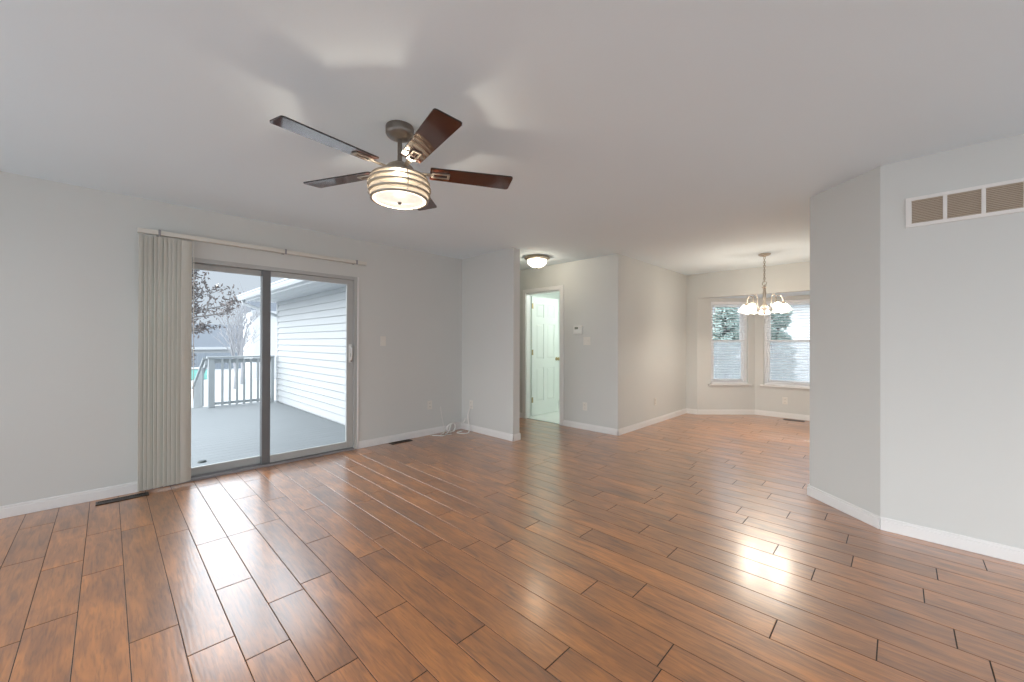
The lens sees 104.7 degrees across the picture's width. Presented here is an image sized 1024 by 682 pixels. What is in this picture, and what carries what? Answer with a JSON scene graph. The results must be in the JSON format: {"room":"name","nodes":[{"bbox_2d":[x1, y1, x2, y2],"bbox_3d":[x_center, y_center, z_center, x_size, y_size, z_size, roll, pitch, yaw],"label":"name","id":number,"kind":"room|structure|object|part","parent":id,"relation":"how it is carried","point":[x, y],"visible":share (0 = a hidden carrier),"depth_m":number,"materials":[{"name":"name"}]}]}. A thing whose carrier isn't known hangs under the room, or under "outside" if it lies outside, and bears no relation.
{"room":"empty living room","nodes":[
{"label":"empty living room","id":0,"kind":"room"},
{"bbox_2d":[0,171,461,505],"bbox_3d":[-2.551,0.033,3.956,0.160,2.440,5.290,0,0,44],"label":"wall","id":1,"kind":"structure","parent":0,"point":[69,253],"depth_m":3.16,"materials":[{"name":"beige paint"}]},
{"bbox_2d":[0,423,460,518],"bbox_3d":[-2.533,1.210,3.851,0.012,0.086,5.175,0,0,44],"label":"baseboard","id":2,"kind":"structure","parent":1,"relation":"attached to","point":[6,511],"depth_m":3.10,"materials":[{"name":"white paint"}]},
{"bbox_2d":[141,257,356,490],"bbox_3d":[-2.485,0.253,3.981,0.201,2.000,1.840,0,0,44],"label":"door","id":3,"kind":"structure","parent":1,"relation":"in","point":[264,459],"depth_m":3.98,"materials":[{"name":"grey metal"}]},
{"bbox_3d":[-2.829,0.259,3.675,0.036,1.930,0.850,0,0,44],"label":"fixed panel","id":4,"kind":"part","parent":3,"relation":"part of","materials":[{"name":"clear glass"}]},
{"bbox_3d":[-2.150,0.262,4.298,0.036,1.930,0.846,0,0,44],"label":"sliding panel","id":5,"kind":"part","parent":3,"relation":"part of","materials":[{"name":"clear glass"}]},
{"bbox_3d":[-1.866,0.142,4.558,0.008,0.210,0.034,0,0,44],"label":"handle plate","id":6,"kind":"part","parent":3,"relation":"part of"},
{"bbox_2d":[137,227,366,491],"bbox_3d":[-2.394,0.149,3.924,0.110,2.148,1.935,0,0,44],"label":"vertical blind","id":7,"kind":"object","parent":1,"relation":"attached to","point":[164,264],"visible":1,"depth_m":3.33,"materials":[{"name":"beige plastic"}]},
{"bbox_3d":[-2.791,-0.194,3.466,0.006,1.390,0.007,0,0,44],"label":"control cord","id":8,"kind":"part","parent":7,"relation":"part of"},
{"bbox_2d":[357,277,358,448],"bbox_3d":[-1.795,0.257,4.607,0.012,2.000,0.020,0,0,44],"label":"trim","id":9,"kind":"structure","parent":1,"relation":"attached to","point":[357,277],"depth_m":4.60,"materials":[{"name":"white paint"}]},
{"bbox_2d":[380,336,385,345],"bbox_3d":[-1.573,0.000,4.831,0.016,0.116,0.072,0,0,44],"label":"light switch","id":10,"kind":"object","parent":1,"relation":"attached to","point":[382,338],"visible":1,"depth_m":4.83,"materials":[{"name":"white plastic"}]},
{"bbox_2d":[462,248,519,433],"bbox_3d":[-0.314,0.043,5.387,1.040,2.440,0.115,0,0,44],"label":"wall partition","id":11,"kind":"structure","parent":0,"point":[490,281],"depth_m":5.26,"materials":[{"name":"beige paint"}]},
{"bbox_2d":[461,423,520,440],"bbox_3d":[-0.312,1.220,5.379,1.052,0.086,0.139,0,0,44],"label":"baseboard","id":12,"kind":"structure","parent":11,"relation":"attached to","point":[511,437],"depth_m":5.23,"materials":[{"name":"white paint"}]},
{"bbox_2d":[0,0,1023,274],"bbox_3d":[0.717,-1.240,3.158,8.310,0.120,9.030,0,0,44],"label":"ceiling","id":13,"kind":"structure","parent":0,"point":[686,137],"depth_m":1.98,"materials":[{"name":"white paint"}]},
{"bbox_2d":[270,108,512,210],"bbox_3d":[-0.631,-0.972,2.163,1.239,0.429,1.223,0,0,44],"label":"ceiling fan","id":14,"kind":"object","parent":13,"relation":"hanging from","point":[396,184],"visible":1,"depth_m":2.08,"materials":[{"name":"brown wood"}]},
{"bbox_3d":[-0.870,-0.950,1.878,0.135,0.028,0.473,0,0,38],"label":"blade","id":15,"kind":"part","parent":14,"relation":"part of","materials":[{"name":"brown wood"}]},
{"bbox_3d":[-1.001,-0.949,2.331,0.473,0.028,0.135,0,0,20],"label":"blade","id":16,"kind":"part","parent":14,"relation":"part of","materials":[{"name":"brown wood"}]},
{"bbox_3d":[-0.624,-0.844,2.195,0.320,0.125,0.320,0,0,44],"label":"lamp shade","id":17,"kind":"part","parent":14,"relation":"part of","materials":[{"name":"beige glass"}]},
{"bbox_3d":[-0.610,-0.948,2.596,0.135,0.028,0.473,0,0,2],"label":"blade","id":18,"kind":"part","parent":14,"relation":"part of","materials":[{"name":"brown wood"}]},
{"bbox_3d":[-0.398,-0.949,1.863,0.135,0.028,0.473,0,0,-34],"label":"blade","id":19,"kind":"part","parent":14,"relation":"part of","materials":[{"name":"brown wood"}]},
{"bbox_3d":[-0.237,-0.947,2.307,0.473,0.028,0.135,0,0,-16],"label":"blade","id":20,"kind":"part","parent":14,"relation":"part of","materials":[{"name":"brown wood"}]},
{"bbox_2d":[524,254,549,267],"bbox_3d":[0.349,-1.094,5.528,0.360,0.162,0.360,0,0,44],"label":"flush ceiling light","id":21,"kind":"object","parent":13,"relation":"attached to","point":[536,260],"visible":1,"depth_m":5.42,"materials":[{"name":"white glass"}]},
{"bbox_2d":[737,253,792,314],"bbox_3d":[3.381,-0.762,5.320,0.636,0.810,0.644,0,0,44],"label":"chandelier","id":22,"kind":"object","parent":13,"relation":"hanging from","point":[778,307],"visible":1,"depth_m":5.25,"materials":[{"name":"white glass"}]},
{"bbox_3d":[3.217,-0.431,5.506,0.143,0.139,0.152,0,0,44],"label":"lamp shade","id":23,"kind":"part","parent":22,"relation":"part of","materials":[{"name":"white glass"}]},
{"bbox_3d":[3.139,-0.432,5.205,0.150,0.139,0.144,0,0,44],"label":"lamp shade","id":24,"kind":"part","parent":22,"relation":"part of","materials":[{"name":"white glass"}]},
{"bbox_3d":[3.387,-0.961,5.303,0.023,0.347,0.023,0,0,-1],"label":"chain","id":25,"kind":"part","parent":22,"relation":"part of","materials":[{"name":"silver metal"}]},
{"bbox_3d":[3.527,-0.430,5.525,0.152,0.139,0.143,0,0,44],"label":"lamp shade","id":26,"kind":"part","parent":22,"relation":"part of","materials":[{"name":"white glass"}]},
{"bbox_3d":[3.401,-0.431,5.038,0.147,0.139,0.148,0,0,44],"label":"lamp shade","id":27,"kind":"part","parent":22,"relation":"part of","materials":[{"name":"white glass"}]},
{"bbox_3d":[3.641,-0.430,5.236,0.145,0.139,0.150,0,0,44],"label":"lamp shade","id":28,"kind":"part","parent":22,"relation":"part of","materials":[{"name":"white glass"}]},
{"bbox_2d":[0,413,1023,681],"bbox_3d":[0.995,1.291,3.435,8.180,0.060,9.648,0,0,44],"label":"floor","id":29,"kind":"structure","parent":0,"point":[687,547],"depth_m":2.13,"materials":[{"name":"brown wood"}]},
{"bbox_2d":[95,492,148,505],"bbox_3d":[-3.076,1.246,3.126,0.090,0.006,0.300,0,0,44],"label":"floor vent","id":30,"kind":"object","parent":29,"relation":"in","point":[103,502],"visible":1,"depth_m":3.12,"materials":[{"name":"brown metal"}]},
{"bbox_2d":[389,439,412,444],"bbox_3d":[-1.385,1.256,4.928,0.090,0.006,0.280,0,0,44],"label":"floor vent","id":31,"kind":"object","parent":29,"relation":"in","point":[406,440],"visible":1,"depth_m":4.93,"materials":[{"name":"black metal"}]},
{"bbox_2d":[443,422,455,434],"bbox_3d":[-0.874,1.192,5.413,0.092,0.142,0.247,0,0,35],"label":"cable","id":32,"kind":"object","parent":29,"relation":"on","point":[450,424],"visible":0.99,"depth_m":5.44,"materials":[{"name":"white plastic"}]},
{"bbox_2d":[529,401,558,423],"bbox_3d":[1.273,1.297,7.031,2.390,0.050,2.155,0,0,44],"label":"floor utility tile","id":33,"kind":"structure","parent":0,"point":[553,417],"depth_m":6.56,"materials":[{"name":"white tile"}]},
{"bbox_2d":[531,292,559,400],"bbox_3d":[1.295,0.002,7.125,2.490,2.540,2.200,0,0,44],"label":"wall","id":34,"kind":"structure","parent":0,"point":[556,295],"depth_m":8.46,"materials":[{"name":"white paint"}]},
{"bbox_2d":[520,254,621,428],"bbox_3d":[0.350,0.048,6.430,3.110,2.440,0.115,0,0,44],"label":"wall","id":35,"kind":"structure","parent":0,"point":[592,286],"depth_m":5.62,"materials":[{"name":"beige paint"}]},
{"bbox_2d":[522,285,563,425],"bbox_3d":[0.782,0.216,6.540,0.840,2.107,0.911,0,0,44],"label":"door","id":36,"kind":"structure","parent":35,"relation":"in","point":[540,389],"depth_m":6.73,"materials":[{"name":"white paint"}]},
{"bbox_2d":[519,412,618,435],"bbox_3d":[-0.036,1.222,5.955,3.022,0.086,1.095,0,0,44],"label":"baseboard","id":37,"kind":"structure","parent":35,"relation":"attached to","point":[612,431],"depth_m":5.59,"materials":[{"name":"white paint"}]},
{"bbox_2d":[573,326,582,333],"bbox_3d":[0.957,-0.163,5.735,0.150,0.120,0.031,0,0,44],"label":"thermostat","id":38,"kind":"object","parent":35,"relation":"attached to","point":[576,329],"visible":1,"depth_m":5.72,"materials":[{"name":"white plastic"}]},
{"bbox_2d":[583,402,586,410],"bbox_3d":[1.043,0.938,5.661,0.072,0.116,0.010,0,0,44],"label":"wall outlet","id":39,"kind":"object","parent":35,"relation":"attached to","point":[584,403],"visible":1,"depth_m":5.65,"materials":[{"name":"white plastic"}]},
{"bbox_2d":[583,337,589,344],"bbox_3d":[1.066,-0.001,5.639,0.118,0.116,0.016,0,0,44],"label":"light switch","id":40,"kind":"object","parent":35,"relation":"attached to","point":[586,340],"visible":1,"depth_m":5.64,"materials":[{"name":"white plastic"}]},
{"bbox_2d":[622,255,685,427],"bbox_3d":[2.253,0.052,6.238,0.120,2.440,2.270,0,0,44],"label":"wall","id":41,"kind":"structure","parent":0,"point":[653,297],"depth_m":6.00,"materials":[{"name":"beige paint"}]},
{"bbox_2d":[617,408,809,435],"bbox_3d":[4.079,1.233,5.740,4.912,0.086,2.280,0,0,15],"label":"baseboard","id":42,"kind":"structure","parent":41,"relation":"attached to","point":[636,426],"depth_m":6.64,"materials":[{"name":"white paint"}]},
{"bbox_2d":[697,298,754,409],"bbox_3d":[3.726,0.208,6.950,1.004,2.140,0.140,0,0,-1],"label":"wall","id":43,"kind":"structure","parent":0,"point":[708,398],"depth_m":6.88,"materials":[{"name":"beige paint"}]},
{"bbox_2d":[708,304,751,386],"bbox_3d":[3.785,0.056,6.927,0.749,1.485,0.164,0,0,-1],"label":"window","id":44,"kind":"structure","parent":43,"relation":"in","point":[742,367],"depth_m":6.94,"materials":[{"name":"white plastic"}]},
{"bbox_3d":[3.785,-0.311,6.992,0.559,0.660,0.030,0,0,-1],"label":"sash","id":45,"kind":"part","parent":44,"relation":"part of","materials":[{"name":"glass"}]},
{"bbox_3d":[3.784,0.341,6.955,0.559,0.725,0.030,0,0,-1],"label":"sash","id":46,"kind":"part","parent":44,"relation":"part of","materials":[{"name":"clear glass"}]},
{"bbox_2d":[711,302,747,383],"bbox_3d":[3.785,0.030,6.889,0.637,1.429,0.064,0,0,-1],"label":"horizontal blind","id":47,"kind":"object","parent":44,"relation":"attached to","point":[711,302],"visible":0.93,"depth_m":6.88,"materials":[{"name":"white plastic"}]},
{"bbox_3d":[3.783,0.735,6.896,0.633,0.018,0.046,0,0,-1],"label":"rail","id":48,"kind":"part","parent":47,"relation":"part of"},
{"bbox_3d":[3.783,0.759,6.879,0.749,0.022,0.070,0,0,-1],"label":"sill","id":49,"kind":"part","parent":44,"relation":"part of","materials":[{"name":"white paint"}]},
{"bbox_2d":[686,261,809,408],"bbox_3d":[4.615,0.057,5.585,4.410,2.440,0.100,0,0,44],"label":"wall","id":50,"kind":"structure","parent":0,"point":[793,277],"depth_m":6.58,"materials":[{"name":"beige paint"}]},
{"bbox_2d":[717,291,809,297],"bbox_3d":[4.614,-0.801,6.185,3.150,0.120,0.750,0,0,44],"label":"ceiling","id":51,"kind":"structure","parent":0,"point":[801,292],"depth_m":6.44,"materials":[{"name":"white paint"}]},
{"bbox_2d":[755,295,809,414],"bbox_3d":[4.824,0.210,6.401,1.530,2.140,0.140,0,0,44],"label":"wall","id":52,"kind":"structure","parent":0,"point":[766,399],"depth_m":6.73,"materials":[{"name":"beige paint"}]},
{"bbox_2d":[760,302,809,390],"bbox_3d":[4.809,0.062,6.384,1.360,1.475,0.164,0,0,44],"label":"window","id":53,"kind":"structure","parent":52,"relation":"in","point":[779,357],"depth_m":6.66,"materials":[{"name":"white plastic"}]},
{"bbox_3d":[4.774,0.760,6.349,1.360,0.022,0.070,0,0,44],"label":"sill","id":54,"kind":"part","parent":53,"relation":"part of","materials":[{"name":"white paint"}]},
{"bbox_2d":[764,299,809,386],"bbox_3d":[4.782,0.036,6.357,1.248,1.419,0.064,0,0,44],"label":"horizontal blind","id":55,"kind":"object","parent":53,"relation":"attached to","point":[803,300],"visible":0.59,"depth_m":6.55,"materials":[{"name":"white plastic"}]},
{"bbox_3d":[4.786,0.737,6.361,1.244,0.018,0.046,0,0,44],"label":"rail","id":56,"kind":"part","parent":55,"relation":"part of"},
{"bbox_3d":[4.854,-0.305,6.431,1.170,0.650,0.030,0,0,44],"label":"sash","id":57,"kind":"part","parent":53,"relation":"part of","materials":[{"name":"glass"}]},
{"bbox_3d":[4.828,0.342,6.404,1.170,0.725,0.030,0,0,44],"label":"sash","id":58,"kind":"part","parent":53,"relation":"part of","materials":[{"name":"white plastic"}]},
{"bbox_2d":[782,397,787,403],"bbox_3d":[4.538,0.995,6.572,0.072,0.116,0.010,0,0,44],"label":"wall outlet","id":59,"kind":"object","parent":52,"relation":"attached to","point":[784,399],"visible":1,"depth_m":6.57,"materials":[{"name":"white plastic"}]},
{"bbox_2d":[810,134,1023,548],"bbox_3d":[3.408,0.044,2.213,2.820,2.440,0.670,0,0,44],"label":"wall","id":60,"kind":"structure","parent":0,"point":[917,333],"depth_m":2.53,"materials":[{"name":"beige paint"}]},
{"bbox_2d":[807,483,1023,564],"bbox_3d":[2.630,1.213,0.007,2.358,0.086,6.542,0,0,18],"label":"baseboard","id":61,"kind":"structure","parent":60,"relation":"attached to","point":[988,548],"depth_m":2.50,"materials":[{"name":"white paint"}]},
{"bbox_2d":[906,178,1023,227],"bbox_3d":[2.849,-0.829,2.288,0.809,0.190,0.013,0,0,44],"label":"air vent","id":62,"kind":"object","parent":60,"relation":"in","point":[1004,197],"visible":1,"depth_m":2.39,"materials":[{"name":"white metal"}]},
{"label":"outside","id":63,"kind":"structure","parent":0,"visible":0},
{"bbox_2d":[191,400,344,466],"bbox_3d":[-5.441,1.488,5.074,5.534,0.280,5.740,0,0,44],"label":"deck","id":64,"kind":"object","parent":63,"point":[223,433],"visible":0.37,"depth_m":5.97,"materials":[{"name":"grey paint"}]},
{"bbox_2d":[206,355,274,407],"bbox_3d":[-5.754,0.838,8.419,0.140,1.038,1.200,0,0,44],"label":"deck railing","id":65,"kind":"object","parent":64,"relation":"on","point":[211,360],"visible":0.98,"depth_m":8.27,"materials":[{"name":"grey wood"}]},
{"bbox_3d":[-6.120,0.855,8.045,0.090,1.000,0.105,0,0,44],"label":"post","id":66,"kind":"part","parent":65,"relation":"part of","materials":[{"name":"grey wood"}]},
{"bbox_3d":[-5.753,0.338,8.420,0.140,0.038,1.200,0,0,44],"label":"rail","id":67,"kind":"part","parent":65,"relation":"part of","materials":[{"name":"grey wood"}]},
{"bbox_3d":[-5.729,0.415,8.445,0.038,0.085,1.130,0,0,44],"label":"sub rail","id":68,"kind":"part","parent":65,"relation":"part of","materials":[{"name":"grey wood"}]},
{"bbox_3d":[-5.731,1.282,8.443,0.038,0.050,1.130,0,0,44],"label":"rail","id":69,"kind":"part","parent":65,"relation":"part of","materials":[{"name":"grey wood"}]},
{"bbox_3d":[-5.356,0.859,8.826,0.090,1.000,0.060,0,0,44],"label":"post","id":70,"kind":"part","parent":65,"relation":"part of","materials":[{"name":"grey wood"}]},
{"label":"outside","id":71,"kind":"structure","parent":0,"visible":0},
{"bbox_2d":[191,356,739,407],"bbox_3d":[-3.900,2.228,31.772,130.000,0.200,140.000,0,0,44],"label":"ground","id":72,"kind":"structure","parent":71,"point":[217,371],"depth_m":17.19,"materials":[{"name":"white snow"}]},
{"bbox_2d":[191,367,207,379],"bbox_3d":[-16.961,1.753,21.273,0.860,0.620,0.860,0,0,44],"label":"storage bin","id":73,"kind":"object","parent":72,"relation":"on","point":[195,368],"visible":0.32,"depth_m":20.92,"materials":[{"name":"teal plastic"}]},
{"bbox_2d":[192,357,207,407],"bbox_3d":[-6.808,1.195,8.636,1.490,1.720,0.120,0,0,44],"label":"stair railing","id":74,"kind":"object","parent":72,"relation":"on","point":[198,400],"visible":0.68,"depth_m":8.35,"materials":[{"name":"grey wood"}]},
{"bbox_3d":[-6.807,0.720,8.637,1.490,0.770,0.120,0,0,44],"label":"handrail","id":75,"kind":"part","parent":74,"relation":"part of","materials":[{"name":"grey wood"}]},
{"bbox_3d":[-6.807,0.810,8.637,1.490,0.830,0.040,0,0,44],"label":"sub rail","id":76,"kind":"part","parent":74,"relation":"part of","materials":[{"name":"grey wood"}]},
{"bbox_2d":[192,324,238,352],"bbox_3d":[-26.899,0.299,34.690,7.630,3.550,5.800,0,0,44],"label":"house","id":77,"kind":"structure","parent":72,"relation":"on","point":[207,343],"depth_m":32.76,"materials":[{"name":"white"}]},
{"bbox_2d":[191,352,240,369],"bbox_3d":[-20.829,1.424,28.811,0.110,1.300,6.890,0,0,44],"label":"fence","id":78,"kind":"object","parent":72,"relation":"on","point":[199,356],"visible":0.16,"depth_m":28.32,"materials":[{"name":"grey wood"}]},
{"bbox_2d":[191,269,243,365],"bbox_3d":[-10.861,-0.595,11.871,3.106,5.312,4.779,0,0,44],"label":"leafy tree","id":79,"kind":"object","parent":72,"relation":"on","point":[198,310],"visible":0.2,"depth_m":12.68,"materials":[{"name":"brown plant"}]},
{"bbox_2d":[210,308,258,388],"bbox_3d":[-11.854,0.265,17.302,1.987,3.610,1.527,0,0,-1],"label":"bare tree","id":80,"kind":"object","parent":72,"relation":"on","point":[232,340],"visible":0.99,"depth_m":17.13,"materials":[{"name":"grey plant"}]},
{"bbox_2d":[213,284,259,383],"bbox_3d":[-13.029,-0.437,18.815,1.954,5.017,3.225,0,0,-10],"label":"bare tree","id":81,"kind":"object","parent":72,"relation":"on","point":[245,308],"visible":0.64,"depth_m":18.77,"materials":[{"name":"grey plant"}]},
{"bbox_2d":[241,301,276,378],"bbox_3d":[-12.184,-0.214,24.851,2.430,4.600,7.700,0,0,44],"label":"house","id":82,"kind":"structure","parent":72,"relation":"on","point":[254,349],"depth_m":21.91,"materials":[{"name":"white"}]},
{"bbox_2d":[237,278,345,424],"bbox_3d":[-2.422,0.065,8.186,5.530,4.000,4.440,0,0,44],"label":"house wing","id":83,"kind":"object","parent":72,"relation":"on","point":[310,316],"visible":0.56,"depth_m":7.26,"materials":[{"name":"white plastic"}]},
{"bbox_2d":[713,307,739,377],"bbox_3d":[5.785,0.442,10.733,1.270,3.304,1.445,0,0,-1],"label":"evergreen","id":84,"kind":"object","parent":72,"relation":"on","point":[732,365],"visible":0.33,"depth_m":10.50,"materials":[{"name":"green plant"}]},
{"bbox_2d":[770,306,796,380],"bbox_3d":[5.902,0.551,8.853,0.963,3.084,0.947,0,0,4],"label":"evergreen","id":85,"kind":"object","parent":72,"relation":"on","point":[773,327],"visible":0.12,"depth_m":8.73,"materials":[{"name":"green plant"}]},
{"bbox_2d":[781,305,809,381],"bbox_3d":[14.014,-0.229,12.152,9.750,4.700,7.830,0,0,44],"label":"house","id":86,"kind":"structure","parent":72,"relation":"on","point":[794,333],"depth_m":12.24,"materials":[{"name":"white"}]},
{"bbox_3d":[-0.574,0.893,5.549,0.072,0.116,0.010,0,0,44],"label":"wall outlet","id":87,"kind":"object","parent":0,"visible":0},
{"bbox_2d":[457,406,470,433],"bbox_3d":[-0.644,1.089,5.450,0.157,0.351,0.241,0,0,44],"label":"cable","id":88,"kind":"object","parent":87,"relation":"hanging from","point":[470,406],"visible":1,"depth_m":5.49,"materials":[{"name":"white plastic"}]}
]}

